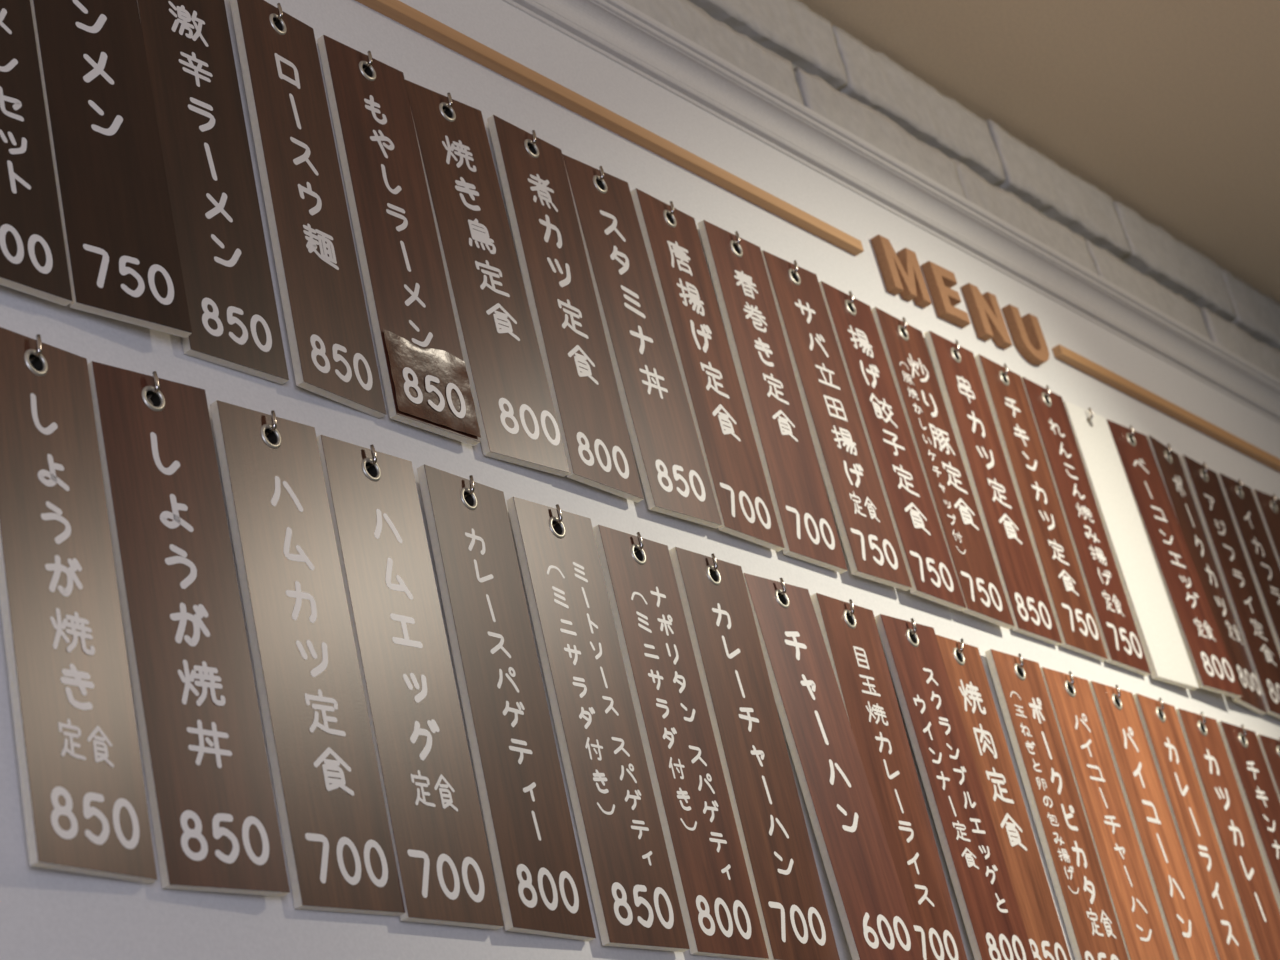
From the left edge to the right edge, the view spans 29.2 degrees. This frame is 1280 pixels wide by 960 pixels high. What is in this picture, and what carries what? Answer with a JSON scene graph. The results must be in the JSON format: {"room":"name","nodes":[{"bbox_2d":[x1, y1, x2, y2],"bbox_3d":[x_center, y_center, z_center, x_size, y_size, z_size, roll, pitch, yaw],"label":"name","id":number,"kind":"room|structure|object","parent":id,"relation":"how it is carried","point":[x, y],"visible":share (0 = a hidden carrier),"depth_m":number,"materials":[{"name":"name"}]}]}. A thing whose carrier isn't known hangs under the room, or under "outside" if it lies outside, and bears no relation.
{"room":"eatery","nodes":[
{"label":"eatery","id":0,"kind":"room"},
{"bbox_2d":[0,0,1279,959],"bbox_3d":[0.472,0.899,2.047,0.120,3.223,6.000,-30,-30,30],"label":"wall","id":1,"kind":"structure","parent":0,"point":[46,914],"depth_m":2.31,"materials":[{"name":"white paint"}]},
{"bbox_2d":[29,334,41,362],"bbox_3d":[-0.378,-0.079,1.518,0.023,0.016,0.006,-30,-30,30],"label":"wall hook","id":2,"kind":"object","parent":1,"relation":"attached to","point":[37,353],"visible":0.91,"depth_m":1.51,"materials":[{"name":"metal"}]},
{"bbox_2d":[0,327,156,883],"bbox_3d":[-0.341,0.067,1.447,0.009,0.348,0.088,-28,-29,27],"label":"plaque","id":3,"kind":"object","parent":2,"relation":"hanging from","point":[85,808],"visible":1,"depth_m":1.43,"materials":[{"name":"brown wood"}]},
{"bbox_2d":[146,371,159,399],"bbox_3d":[-0.319,-0.058,1.587,0.025,0.016,0.006,-30,-30,30],"label":"wall hook","id":4,"kind":"object","parent":1,"relation":"attached to","point":[155,390],"visible":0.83,"depth_m":1.58,"materials":[{"name":"metal"}]},
{"bbox_2d":[87,361,289,896],"bbox_3d":[-0.281,0.088,1.517,0.009,0.348,0.090,-31,-29,33],"label":"plaque","id":5,"kind":"object","parent":4,"relation":"hanging from","point":[211,796],"visible":1,"depth_m":1.51,"materials":[{"name":"brown wood"}]},
{"bbox_2d":[265,410,276,435],"bbox_3d":[-0.255,-0.035,1.660,0.026,0.016,0.006,-30,-30,30],"label":"wall hook","id":6,"kind":"object","parent":1,"relation":"attached to","point":[273,416],"visible":0.68,"depth_m":1.65,"materials":[{"name":"metal"}]},
{"bbox_2d":[210,400,404,915],"bbox_3d":[-0.217,0.112,1.593,0.016,0.351,0.103,-30,-30,30],"label":"plaque","id":7,"kind":"object","parent":6,"relation":"hanging from","point":[338,846],"visible":1,"depth_m":1.58,"materials":[{"name":"brown wood"}]},
{"bbox_2d":[273,3,282,23],"bbox_3d":[-0.284,-0.355,1.892,0.025,0.015,0.006,-30,-30,30],"label":"wall hook","id":8,"kind":"object","parent":1,"relation":"attached to","point":[280,12],"visible":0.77,"depth_m":1.89,"materials":[{"name":"metal"}]},
{"bbox_2d":[230,0,385,417],"bbox_3d":[-0.248,-0.210,1.821,0.009,0.348,0.089,-27,-28,27],"label":"plaque","id":9,"kind":"object","parent":8,"relation":"hanging from","point":[331,346],"visible":1,"depth_m":1.81,"materials":[{"name":"brown wood"}]},
{"bbox_2d":[362,51,371,70],"bbox_3d":[-0.223,-0.333,1.967,0.022,0.015,0.006,-30,-30,30],"label":"wall hook","id":10,"kind":"object","parent":1,"relation":"attached to","point":[369,63],"visible":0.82,"depth_m":1.96,"materials":[{"name":"metal"}]},
{"bbox_2d":[317,35,480,445],"bbox_3d":[-0.187,-0.189,1.893,0.010,0.348,0.088,-31,-31,31],"label":"plaque","id":11,"kind":"object","parent":10,"relation":"hanging from","point":[425,378],"visible":1,"depth_m":1.88,"materials":[{"name":"brown wood"}]},
{"bbox_2d":[366,444,376,469],"bbox_3d":[-0.195,-0.013,1.732,0.025,0.016,0.006,-30,-30,30],"label":"wall hook","id":12,"kind":"object","parent":1,"relation":"attached to","point":[373,452],"visible":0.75,"depth_m":1.73,"materials":[{"name":"metal"}]},
{"bbox_2d":[317,435,503,929],"bbox_3d":[-0.158,0.133,1.663,0.009,0.348,0.090,-29,-28,31],"label":"plaque","id":13,"kind":"object","parent":12,"relation":"hanging from","point":[438,836],"visible":0.99,"depth_m":1.65,"materials":[{"name":"brown wood"}]},
{"bbox_2d":[443,93,451,111],"bbox_3d":[-0.164,-0.310,2.037,0.021,0.015,0.006,-30,-30,30],"label":"wall hook","id":14,"kind":"object","parent":1,"relation":"attached to","point":[449,105],"visible":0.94,"depth_m":2.03,"materials":[{"name":"metal"}]},
{"bbox_2d":[405,80,569,476],"bbox_3d":[-0.126,-0.165,1.967,0.010,0.348,0.090,-32,-30,32],"label":"plaque","id":15,"kind":"object","parent":14,"relation":"hanging from","point":[516,416],"visible":1,"depth_m":1.96,"materials":[{"name":"brown wood"}]},
{"bbox_2d":[464,475,473,497],"bbox_3d":[-0.132,0.008,1.808,0.026,0.016,0.006,-30,-30,30],"label":"wall hook","id":16,"kind":"object","parent":1,"relation":"attached to","point":[471,479],"visible":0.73,"depth_m":1.80,"materials":[{"name":"metal"}]},
{"bbox_2d":[417,464,595,940],"bbox_3d":[-0.095,0.154,1.736,0.009,0.348,0.090,-28,-29,29],"label":"plaque","id":17,"kind":"object","parent":16,"relation":"hanging from","point":[537,868],"visible":1,"depth_m":1.73,"materials":[{"name":"brown wood"}]},
{"bbox_2d":[528,130,535,147],"bbox_3d":[-0.099,-0.289,2.112,0.024,0.015,0.006,-30,-30,30],"label":"wall hook","id":18,"kind":"object","parent":1,"relation":"attached to","point":[533,142],"visible":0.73,"depth_m":2.11,"materials":[{"name":"metal"}]},
{"bbox_2d":[487,115,643,502],"bbox_3d":[-0.063,-0.145,2.038,0.009,0.348,0.090,-29,-30,30],"label":"plaque","id":19,"kind":"object","parent":18,"relation":"hanging from","point":[556,275],"visible":1,"depth_m":2.03,"materials":[{"name":"brown wood"}]},
{"bbox_2d":[552,504,562,526],"bbox_3d":[-0.070,0.031,1.881,0.026,0.016,0.006,-30,-30,30],"label":"wall hook","id":20,"kind":"object","parent":1,"relation":"attached to","point":[558,509],"visible":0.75,"depth_m":1.87,"materials":[{"name":"metal"}]},
{"bbox_2d":[506,497,689,951],"bbox_3d":[-0.032,0.177,1.811,0.009,0.348,0.090,-29,-29,31],"label":"plaque","id":21,"kind":"object","parent":20,"relation":"hanging from","point":[630,876],"visible":1,"depth_m":1.80,"materials":[{"name":"brown wood"}]},
{"bbox_2d":[596,166,603,182],"bbox_3d":[-0.041,-0.267,2.180,0.023,0.015,0.006,-30,-30,30],"label":"wall hook","id":22,"kind":"object","parent":1,"relation":"attached to","point":[598,180],"visible":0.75,"depth_m":2.17,"materials":[{"name":"metal"}]},
{"bbox_2d":[562,154,721,527],"bbox_3d":[-0.001,-0.122,2.111,0.010,0.348,0.090,-31,-29,31],"label":"plaque","id":23,"kind":"object","parent":22,"relation":"hanging from","point":[670,461],"visible":1,"depth_m":2.10,"materials":[{"name":"brown wood"}]},
{"bbox_2d":[355,0,863,255],"bbox_3d":[-0.237,-0.404,2.009,0.011,0.013,1.485,-30,-30,30],"label":"wooden bar","id":24,"kind":"object","parent":1,"relation":"attached to","point":[398,11],"visible":1,"depth_m":2.25,"materials":[{"name":"brown wood"}]},
{"bbox_2d":[634,532,642,552],"bbox_3d":[-0.006,0.053,1.961,0.022,0.016,0.006,-30,-30,30],"label":"wall hook","id":25,"kind":"object","parent":1,"relation":"attached to","point":[640,547],"visible":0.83,"depth_m":1.96,"materials":[{"name":"metal"}]},
{"bbox_2d":[593,525,768,959],"bbox_3d":[0.030,0.199,1.891,0.009,0.348,0.089,-29,-29,30],"label":"plaque","id":26,"kind":"object","parent":25,"relation":"hanging from","point":[715,895],"visible":1,"depth_m":1.88,"materials":[{"name":"brown wood"}]},
{"bbox_2d":[666,201,673,217],"bbox_3d":[0.023,-0.245,2.258,0.022,0.015,0.006,-30,-30,30],"label":"wall hook","id":27,"kind":"object","parent":1,"relation":"attached to","point":[671,202],"visible":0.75,"depth_m":2.25,"materials":[{"name":"metal"}]},
{"bbox_2d":[630,188,784,550],"bbox_3d":[0.058,-0.101,2.186,0.009,0.348,0.089,-29,-30,29],"label":"plaque","id":28,"kind":"object","parent":27,"relation":"hanging from","point":[673,246],"visible":1,"depth_m":2.18,"materials":[{"name":"brown wood"}]},
{"bbox_2d":[709,553,717,573],"bbox_3d":[0.055,0.072,2.034,0.023,0.016,0.006,-30,-30,30],"label":"wall hook","id":29,"kind":"object","parent":1,"relation":"attached to","point":[715,567],"visible":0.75,"depth_m":2.03,"materials":[{"name":"metal"}]},
{"bbox_2d":[669,547,839,959],"bbox_3d":[0.091,0.219,1.964,0.009,0.348,0.090,-29,-29,31],"label":"plaque","id":30,"kind":"object","parent":29,"relation":"hanging from","point":[791,906],"visible":1,"depth_m":1.96,"materials":[{"name":"brown wood"}]},
{"bbox_2d":[733,231,739,247],"bbox_3d":[0.085,-0.225,2.332,0.023,0.015,0.006,-30,-30,30],"label":"wall hook","id":31,"kind":"object","parent":1,"relation":"attached to","point":[736,232],"visible":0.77,"depth_m":2.33,"materials":[{"name":"metal"}]},
{"bbox_2d":[698,220,846,572],"bbox_3d":[0.121,-0.080,2.261,0.009,0.348,0.090,-29,-30,31],"label":"plaque","id":32,"kind":"object","parent":31,"relation":"hanging from","point":[753,328],"visible":1,"depth_m":2.25,"materials":[{"name":"brown wood"}]},
{"bbox_2d":[778,578,785,597],"bbox_3d":[0.116,0.095,2.107,0.022,0.016,0.006,-30,-30,30],"label":"wall hook","id":33,"kind":"object","parent":1,"relation":"attached to","point":[783,592],"visible":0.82,"depth_m":2.10,"materials":[{"name":"metal"}]},
{"bbox_2d":[743,573,923,959],"bbox_3d":[0.157,0.239,2.034,0.020,0.349,0.095,-31,-31,32],"label":"plaque","id":34,"kind":"object","parent":33,"relation":"hanging from","point":[874,914],"visible":1,"depth_m":2.02,"materials":[{"name":"brown wood"}]},
{"bbox_2d":[791,260,797,274],"bbox_3d":[0.145,-0.204,2.404,0.023,0.015,0.006,-30,-30,30],"label":"wall hook","id":35,"kind":"object","parent":1,"relation":"attached to","point":[794,261],"visible":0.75,"depth_m":2.40,"materials":[{"name":"metal"}]},
{"bbox_2d":[761,250,911,590],"bbox_3d":[0.183,-0.059,2.333,0.010,0.348,0.090,-31,-30,31],"label":"plaque","id":36,"kind":"object","parent":35,"relation":"hanging from","point":[871,546],"visible":1,"depth_m":2.32,"materials":[{"name":"brown wood"}]},
{"bbox_2d":[846,599,853,617],"bbox_3d":[0.181,0.117,2.184,0.022,0.016,0.006,-30,-30,30],"label":"wall hook","id":37,"kind":"object","parent":1,"relation":"attached to","point":[851,612],"visible":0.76,"depth_m":2.18,"materials":[{"name":"metal"}]},
{"bbox_2d":[810,593,966,959],"bbox_3d":[0.216,0.263,2.113,0.009,0.348,0.090,-29,-29,30],"label":"plaque","id":38,"kind":"object","parent":37,"relation":"hanging from","point":[853,644],"visible":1,"depth_m":2.12,"materials":[{"name":"brown wood"}]},
{"bbox_2d":[847,291,853,305],"bbox_3d":[0.207,-0.180,2.479,0.020,0.015,0.006,-30,-30,30],"label":"wall hook","id":39,"kind":"object","parent":1,"relation":"attached to","point":[850,292],"visible":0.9,"depth_m":2.47,"materials":[{"name":"metal"}]},
{"bbox_2d":[819,281,965,610],"bbox_3d":[0.245,-0.036,2.405,0.009,0.348,0.090,-30,-31,29],"label":"plaque","id":40,"kind":"object","parent":39,"relation":"hanging from","point":[927,560],"visible":1,"depth_m":2.40,"materials":[{"name":"brown wood"}]},
{"bbox_2d":[502,0,1279,423],"bbox_3d":[0.215,-0.340,2.624,0.042,0.054,5.980,-30,-30,30],"label":"trim","id":41,"kind":"structure","parent":1,"relation":"attached to","point":[616,30],"depth_m":2.67,"materials":[{"name":"paint"}]},
{"bbox_2d":[870,234,931,308],"bbox_3d":[0.279,-0.222,2.623,0.012,0.066,0.072,-30,-28,30],"label":"wooden letter","id":42,"kind":"object","parent":1,"relation":"attached to","point":[901,273],"visible":1,"depth_m":2.61,"materials":[{"name":"brown wood"}]},
{"bbox_2d":[900,317,906,331],"bbox_3d":[0.268,-0.158,2.550,0.021,0.015,0.006,-30,-30,30],"label":"wall hook","id":43,"kind":"object","parent":1,"relation":"attached to","point":[903,318],"visible":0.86,"depth_m":2.54,"materials":[{"name":"metal"}]},
{"bbox_2d":[871,307,1014,628],"bbox_3d":[0.303,-0.015,2.476,0.009,0.348,0.090,-30,-31,29],"label":"plaque","id":44,"kind":"object","parent":43,"relation":"hanging from","point":[907,355],"visible":1,"depth_m":2.47,"materials":[{"name":"brown wood"}]},
{"bbox_2d":[909,618,915,635],"bbox_3d":[0.241,0.139,2.248,0.029,0.016,0.006,-30,-30,30],"label":"wall hook","id":45,"kind":"object","parent":1,"relation":"attached to","point":[913,632],"visible":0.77,"depth_m":2.24,"materials":[{"name":"metal"}]},
{"bbox_2d":[875,614,1034,959],"bbox_3d":[0.281,0.284,2.179,0.010,0.348,0.089,-30,-28,31],"label":"plaque","id":46,"kind":"object","parent":45,"relation":"hanging from","point":[988,905],"visible":1,"depth_m":2.17,"materials":[{"name":"brown wood"}]},
{"bbox_2d":[921,261,969,327],"bbox_3d":[0.335,-0.203,2.690,0.012,0.066,0.052,-30,-28,30],"label":"wooden letter","id":47,"kind":"object","parent":1,"relation":"attached to","point":[939,280],"visible":1,"depth_m":2.68,"materials":[{"name":"brown wood"}]},
{"bbox_2d":[953,340,959,353],"bbox_3d":[0.333,-0.139,2.630,0.022,0.015,0.006,-30,-30,30],"label":"wall hook","id":48,"kind":"object","parent":1,"relation":"attached to","point":[956,341],"visible":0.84,"depth_m":2.62,"materials":[{"name":"metal"}]},
{"bbox_2d":[924,331,1061,645],"bbox_3d":[0.366,0.006,2.558,0.009,0.348,0.089,-29,-30,30],"label":"plaque","id":49,"kind":"object","parent":48,"relation":"hanging from","point":[958,376],"visible":1,"depth_m":2.55,"materials":[{"name":"brown wood"}]},
{"bbox_2d":[956,638,963,654],"bbox_3d":[0.296,0.160,2.319,0.023,0.016,0.009,-21,-27,16],"label":"wall hook","id":50,"kind":"object","parent":1,"relation":"attached to","point":[960,650],"visible":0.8,"depth_m":2.31,"materials":[{"name":"metal"}]},
{"bbox_2d":[936,635,1070,959],"bbox_3d":[0.331,0.306,2.249,0.009,0.348,0.090,-29,-29,30],"label":"plaque","id":51,"kind":"object","parent":50,"relation":"hanging from","point":[966,673],"visible":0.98,"depth_m":2.26,"materials":[{"name":"brown wood"}]},
{"bbox_2d":[961,283,1011,349],"bbox_3d":[0.388,-0.183,2.753,0.012,0.068,0.062,-30,-30,30],"label":"wooden letter","id":52,"kind":"object","parent":1,"relation":"attached to","point":[984,310],"visible":1,"depth_m":2.74,"materials":[{"name":"brown wood"}]},
{"bbox_2d":[1002,364,1007,376],"bbox_3d":[0.395,-0.117,2.704,0.022,0.015,0.006,-30,-30,30],"label":"wall hook","id":53,"kind":"object","parent":1,"relation":"attached to","point":[1005,366],"visible":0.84,"depth_m":2.70,"materials":[{"name":"metal"}]},
{"bbox_2d":[974,354,1107,661],"bbox_3d":[0.428,0.027,2.631,0.009,0.348,0.089,-29,-30,30],"label":"plaque","id":54,"kind":"object","parent":53,"relation":"hanging from","point":[1006,396],"visible":1,"depth_m":2.62,"materials":[{"name":"brown wood"}]},
{"bbox_2d":[1017,654,1023,669],"bbox_3d":[0.365,0.181,2.404,0.023,0.016,0.006,-30,-30,30],"label":"wall hook","id":55,"kind":"object","parent":1,"relation":"attached to","point":[1020,666],"visible":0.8,"depth_m":2.40,"materials":[{"name":"metal"}]},
{"bbox_2d":[985,649,1128,959],"bbox_3d":[0.401,0.327,2.334,0.009,0.348,0.090,-30,-30,32],"label":"plaque","id":56,"kind":"object","parent":55,"relation":"hanging from","point":[1092,928],"visible":1,"depth_m":2.33,"materials":[{"name":"brown wood"}]},
{"bbox_2d":[1002,304,1048,365],"bbox_3d":[0.445,-0.164,2.821,0.012,0.068,0.065,-30,-30,30],"label":"wooden letter","id":57,"kind":"object","parent":1,"relation":"attached to","point":[1026,333],"visible":1,"depth_m":2.81,"materials":[{"name":"brown wood"}]},
{"bbox_2d":[1044,385,1049,397],"bbox_3d":[0.454,-0.096,2.773,0.021,0.015,0.006,-30,-30,30],"label":"wall hook","id":58,"kind":"object","parent":1,"relation":"attached to","point":[1047,387],"visible":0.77,"depth_m":2.77,"materials":[{"name":"metal"}]},
{"bbox_2d":[1021,377,1150,675],"bbox_3d":[0.487,0.048,2.700,0.009,0.348,0.089,-29,-30,30],"label":"plaque","id":59,"kind":"object","parent":58,"relation":"hanging from","point":[1123,648],"visible":1,"depth_m":2.69,"materials":[{"name":"brown wood"}]},
{"bbox_2d":[1067,671,1073,686],"bbox_3d":[0.428,0.204,2.479,0.022,0.016,0.006,-30,-30,30],"label":"wall hook","id":60,"kind":"object","parent":1,"relation":"attached to","point":[1069,672],"visible":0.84,"depth_m":2.47,"materials":[{"name":"metal"}]},
{"bbox_2d":[1040,667,1174,959],"bbox_3d":[0.463,0.350,2.408,0.009,0.348,0.090,-30,-30,32],"label":"plaque","id":61,"kind":"object","parent":60,"relation":"hanging from","point":[1121,861],"visible":1,"depth_m":2.41,"materials":[{"name":"brown wood"}]},
{"bbox_2d":[1087,408,1092,420],"bbox_3d":[0.515,-0.073,2.847,0.021,0.015,0.006,-30,-30,30],"label":"wall hook","id":62,"kind":"object","parent":1,"relation":"attached to","point":[1089,409],"visible":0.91,"depth_m":2.84,"materials":[{"name":"metal"}]},
{"bbox_2d":[1063,401,1198,689],"bbox_3d":[0.551,0.072,2.774,0.009,0.348,0.090,-31,-31,32],"label":"plaque","id":63,"kind":"object","parent":62,"relation":"hanging from","point":[1164,650],"visible":1,"depth_m":2.76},
{"bbox_2d":[1114,685,1120,699],"bbox_3d":[0.489,0.224,2.552,0.023,0.016,0.006,-30,-30,30],"label":"wall hook","id":64,"kind":"object","parent":1,"relation":"attached to","point":[1116,686],"visible":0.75,"depth_m":2.55,"materials":[{"name":"metal"}]},
{"bbox_2d":[1088,681,1217,959],"bbox_3d":[0.525,0.370,2.483,0.009,0.348,0.089,-29,-28,30],"label":"plaque","id":65,"kind":"object","parent":64,"relation":"hanging from","point":[1184,922],"visible":1,"depth_m":2.49,"materials":[{"name":"brown wood"}]},
{"bbox_2d":[1129,425,1133,437],"bbox_3d":[0.578,-0.054,2.921,0.022,0.015,0.006,-30,-30,30],"label":"wall hook","id":66,"kind":"object","parent":1,"relation":"attached to","point":[1130,426],"visible":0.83,"depth_m":2.92,"materials":[{"name":"metal"}]},
{"bbox_2d":[1106,419,1242,698],"bbox_3d":[0.615,0.089,2.846,0.017,0.349,0.093,-32,-31,33],"label":"plaque","id":67,"kind":"object","parent":66,"relation":"hanging from","point":[1213,671],"visible":1,"depth_m":2.83,"materials":[{"name":"brown wood"}]},
{"bbox_2d":[1158,698,1163,712],"bbox_3d":[0.548,0.244,2.623,0.023,0.016,0.006,-30,-30,30],"label":"wall hook","id":68,"kind":"object","parent":1,"relation":"attached to","point":[1160,699],"visible":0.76,"depth_m":2.62,"materials":[{"name":"metal"}]},
{"bbox_2d":[1133,693,1255,959],"bbox_3d":[0.584,0.390,2.553,0.009,0.348,0.089,-28,-29,30],"label":"plaque","id":69,"kind":"object","parent":68,"relation":"hanging from","point":[1163,731],"visible":1,"depth_m":2.56,"materials":[{"name":"brown wood"}]},
{"bbox_2d":[1052,344,1279,472],"bbox_3d":[0.958,0.013,3.435,0.011,0.013,1.501,-30,-30,30],"label":"wooden bar","id":70,"kind":"object","parent":1,"relation":"attached to","point":[1060,352],"visible":1,"depth_m":3.06,"materials":[{"name":"brown wood"}]},
{"bbox_2d":[1166,443,1170,454],"bbox_3d":[0.636,-0.034,2.991,0.023,0.015,0.006,-30,-30,30],"label":"wall hook","id":71,"kind":"object","parent":1,"relation":"attached to","point":[1168,445],"visible":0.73,"depth_m":2.98,"materials":[{"name":"metal"}]},
{"bbox_2d":[1146,435,1266,714],"bbox_3d":[0.672,0.111,2.918,0.009,0.348,0.093,-27,-30,26],"label":"plaque","id":72,"kind":"object","parent":71,"relation":"hanging from","point":[1170,467],"visible":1,"depth_m":2.92,"materials":[{"name":"brown wood"}]},
{"bbox_2d":[1200,712,1205,726],"bbox_3d":[0.610,0.266,2.697,0.023,0.016,0.006,-30,-30,30],"label":"wall hook","id":73,"kind":"object","parent":1,"relation":"attached to","point":[1201,713],"visible":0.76,"depth_m":2.69,"materials":[{"name":"metal"}]},
{"bbox_2d":[1176,708,1279,959],"bbox_3d":[0.646,0.412,2.626,0.009,0.348,0.090,-29,-29,31],"label":"plaque","id":74,"kind":"object","parent":73,"relation":"hanging from","point":[1243,861],"visible":1,"depth_m":2.63,"materials":[{"name":"brown wood"}]},
{"bbox_2d":[1202,462,1206,473],"bbox_3d":[0.697,-0.011,3.063,0.022,0.015,0.006,-30,-30,30],"label":"wall hook","id":75,"kind":"object","parent":1,"relation":"attached to","point":[1204,464],"visible":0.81,"depth_m":3.06,"materials":[{"name":"metal"}]},
{"bbox_2d":[1179,454,1279,718],"bbox_3d":[0.729,0.132,2.987,0.009,0.351,0.102,-30,-30,30],"label":"plaque","id":76,"kind":"object","parent":75,"relation":"hanging from","point":[1256,635],"visible":1,"depth_m":2.98,"materials":[{"name":"brown wood"}]},
{"bbox_2d":[1238,479,1242,490],"bbox_3d":[0.758,0.010,3.135,0.023,0.015,0.006,-30,-30,30],"label":"wall hook","id":77,"kind":"object","parent":1,"relation":"attached to","point":[1239,480],"visible":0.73,"depth_m":3.13,"materials":[{"name":"metal"}]},
{"bbox_2d":[1217,473,1279,655],"bbox_3d":[0.794,0.154,3.063,0.009,0.348,0.090,-30,-30,30],"label":"plaque","id":78,"kind":"object","parent":77,"relation":"hanging from","point":[1257,548],"visible":1,"depth_m":3.08,"materials":[{"name":"brown wood"}]},
{"bbox_2d":[1241,724,1245,738],"bbox_3d":[0.673,0.287,2.772,0.024,0.016,0.006,-30,-30,30],"label":"wall hook","id":79,"kind":"object","parent":1,"relation":"attached to","point":[1242,725],"visible":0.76,"depth_m":2.77,"materials":[{"name":"metal"}]},
{"bbox_2d":[1217,721,1279,910],"bbox_3d":[0.710,0.432,2.700,0.009,0.348,0.090,-30,-29,30],"label":"plaque","id":80,"kind":"object","parent":79,"relation":"hanging from","point":[1261,801],"visible":1,"depth_m":2.73,"materials":[{"name":"brown wood"}]},
{"bbox_2d":[1272,494,1276,505],"bbox_3d":[0.820,0.030,3.209,0.025,0.015,0.006,-30,-30,30],"label":"wall hook","id":81,"kind":"object","parent":1,"relation":"attached to","point":[1274,497],"visible":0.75,"depth_m":3.20,"materials":[{"name":"metal"}]},
{"bbox_2d":[1252,489,1279,566],"bbox_3d":[0.859,0.176,3.141,0.014,0.351,0.102,-30,-30,31],"label":"plaque","id":82,"kind":"object","parent":81,"relation":"hanging from","point":[1270,515],"visible":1,"depth_m":3.17,"materials":[{"name":"brown wood"}]},
{"bbox_3d":[-0.466,-0.417,1.674,0.024,0.015,0.005,-30,-30,30],"label":"wall hook","id":83,"kind":"object","parent":1,"relation":"attached to","visible":0},
{"bbox_2d":[0,0,72,305],"bbox_3d":[-0.428,-0.274,1.601,0.009,0.348,0.090,-31,-30,30],"label":"plaque","id":84,"kind":"object","parent":83,"relation":"hanging from","point":[33,260],"visible":1,"depth_m":1.58,"materials":[{"name":"brown wood"}]},
{"bbox_3d":[-0.407,-0.399,1.745,0.026,0.015,0.006,-30,-30,30],"label":"wall hook","id":85,"kind":"object","parent":1,"relation":"attached to","visible":0},
{"bbox_2d":[30,0,191,337],"bbox_3d":[-0.368,-0.256,1.672,0.090,0.348,0.009,14,-38,-44],"label":"plaque","id":86,"kind":"object","parent":85,"relation":"hanging from","point":[120,241],"visible":1,"depth_m":1.65,"materials":[{"name":"brown wood"}]},
{"bbox_3d":[0.735,0.309,2.846,0.023,0.016,0.006,-30,-30,30],"label":"wall hook","id":87,"kind":"object","parent":1,"relation":"attached to","visible":0},
{"bbox_2d":[1256,734,1279,800],"bbox_3d":[0.772,0.455,2.775,0.009,0.348,0.090,-30,-30,30],"label":"plaque","id":88,"kind":"object","parent":87,"relation":"hanging from","point":[1269,746],"visible":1,"depth_m":2.81,"materials":[{"name":"brown wood"}]},
{"bbox_2d":[798,0,1279,303],"bbox_3d":[1.685,-1.441,1.713,4.342,0.080,6.000,-30,-30,30],"label":"ceiling","id":89,"kind":"structure","parent":0,"point":[1170,109],"depth_m":3.03,"materials":[{"name":"paint"}]},
{"bbox_3d":[-0.346,-0.377,1.818,0.024,0.015,0.006,-30,-30,30],"label":"wall hook","id":90,"kind":"object","parent":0,"visible":0},
{"bbox_2d":[137,0,288,383],"bbox_3d":[-0.310,-0.231,1.748,0.009,0.348,0.089,-29,-29,31],"label":"plaque","id":91,"kind":"object","parent":90,"relation":"hanging from","point":[233,314],"visible":0.99,"depth_m":1.73,"materials":[{"name":"brown wood"}]}
]}

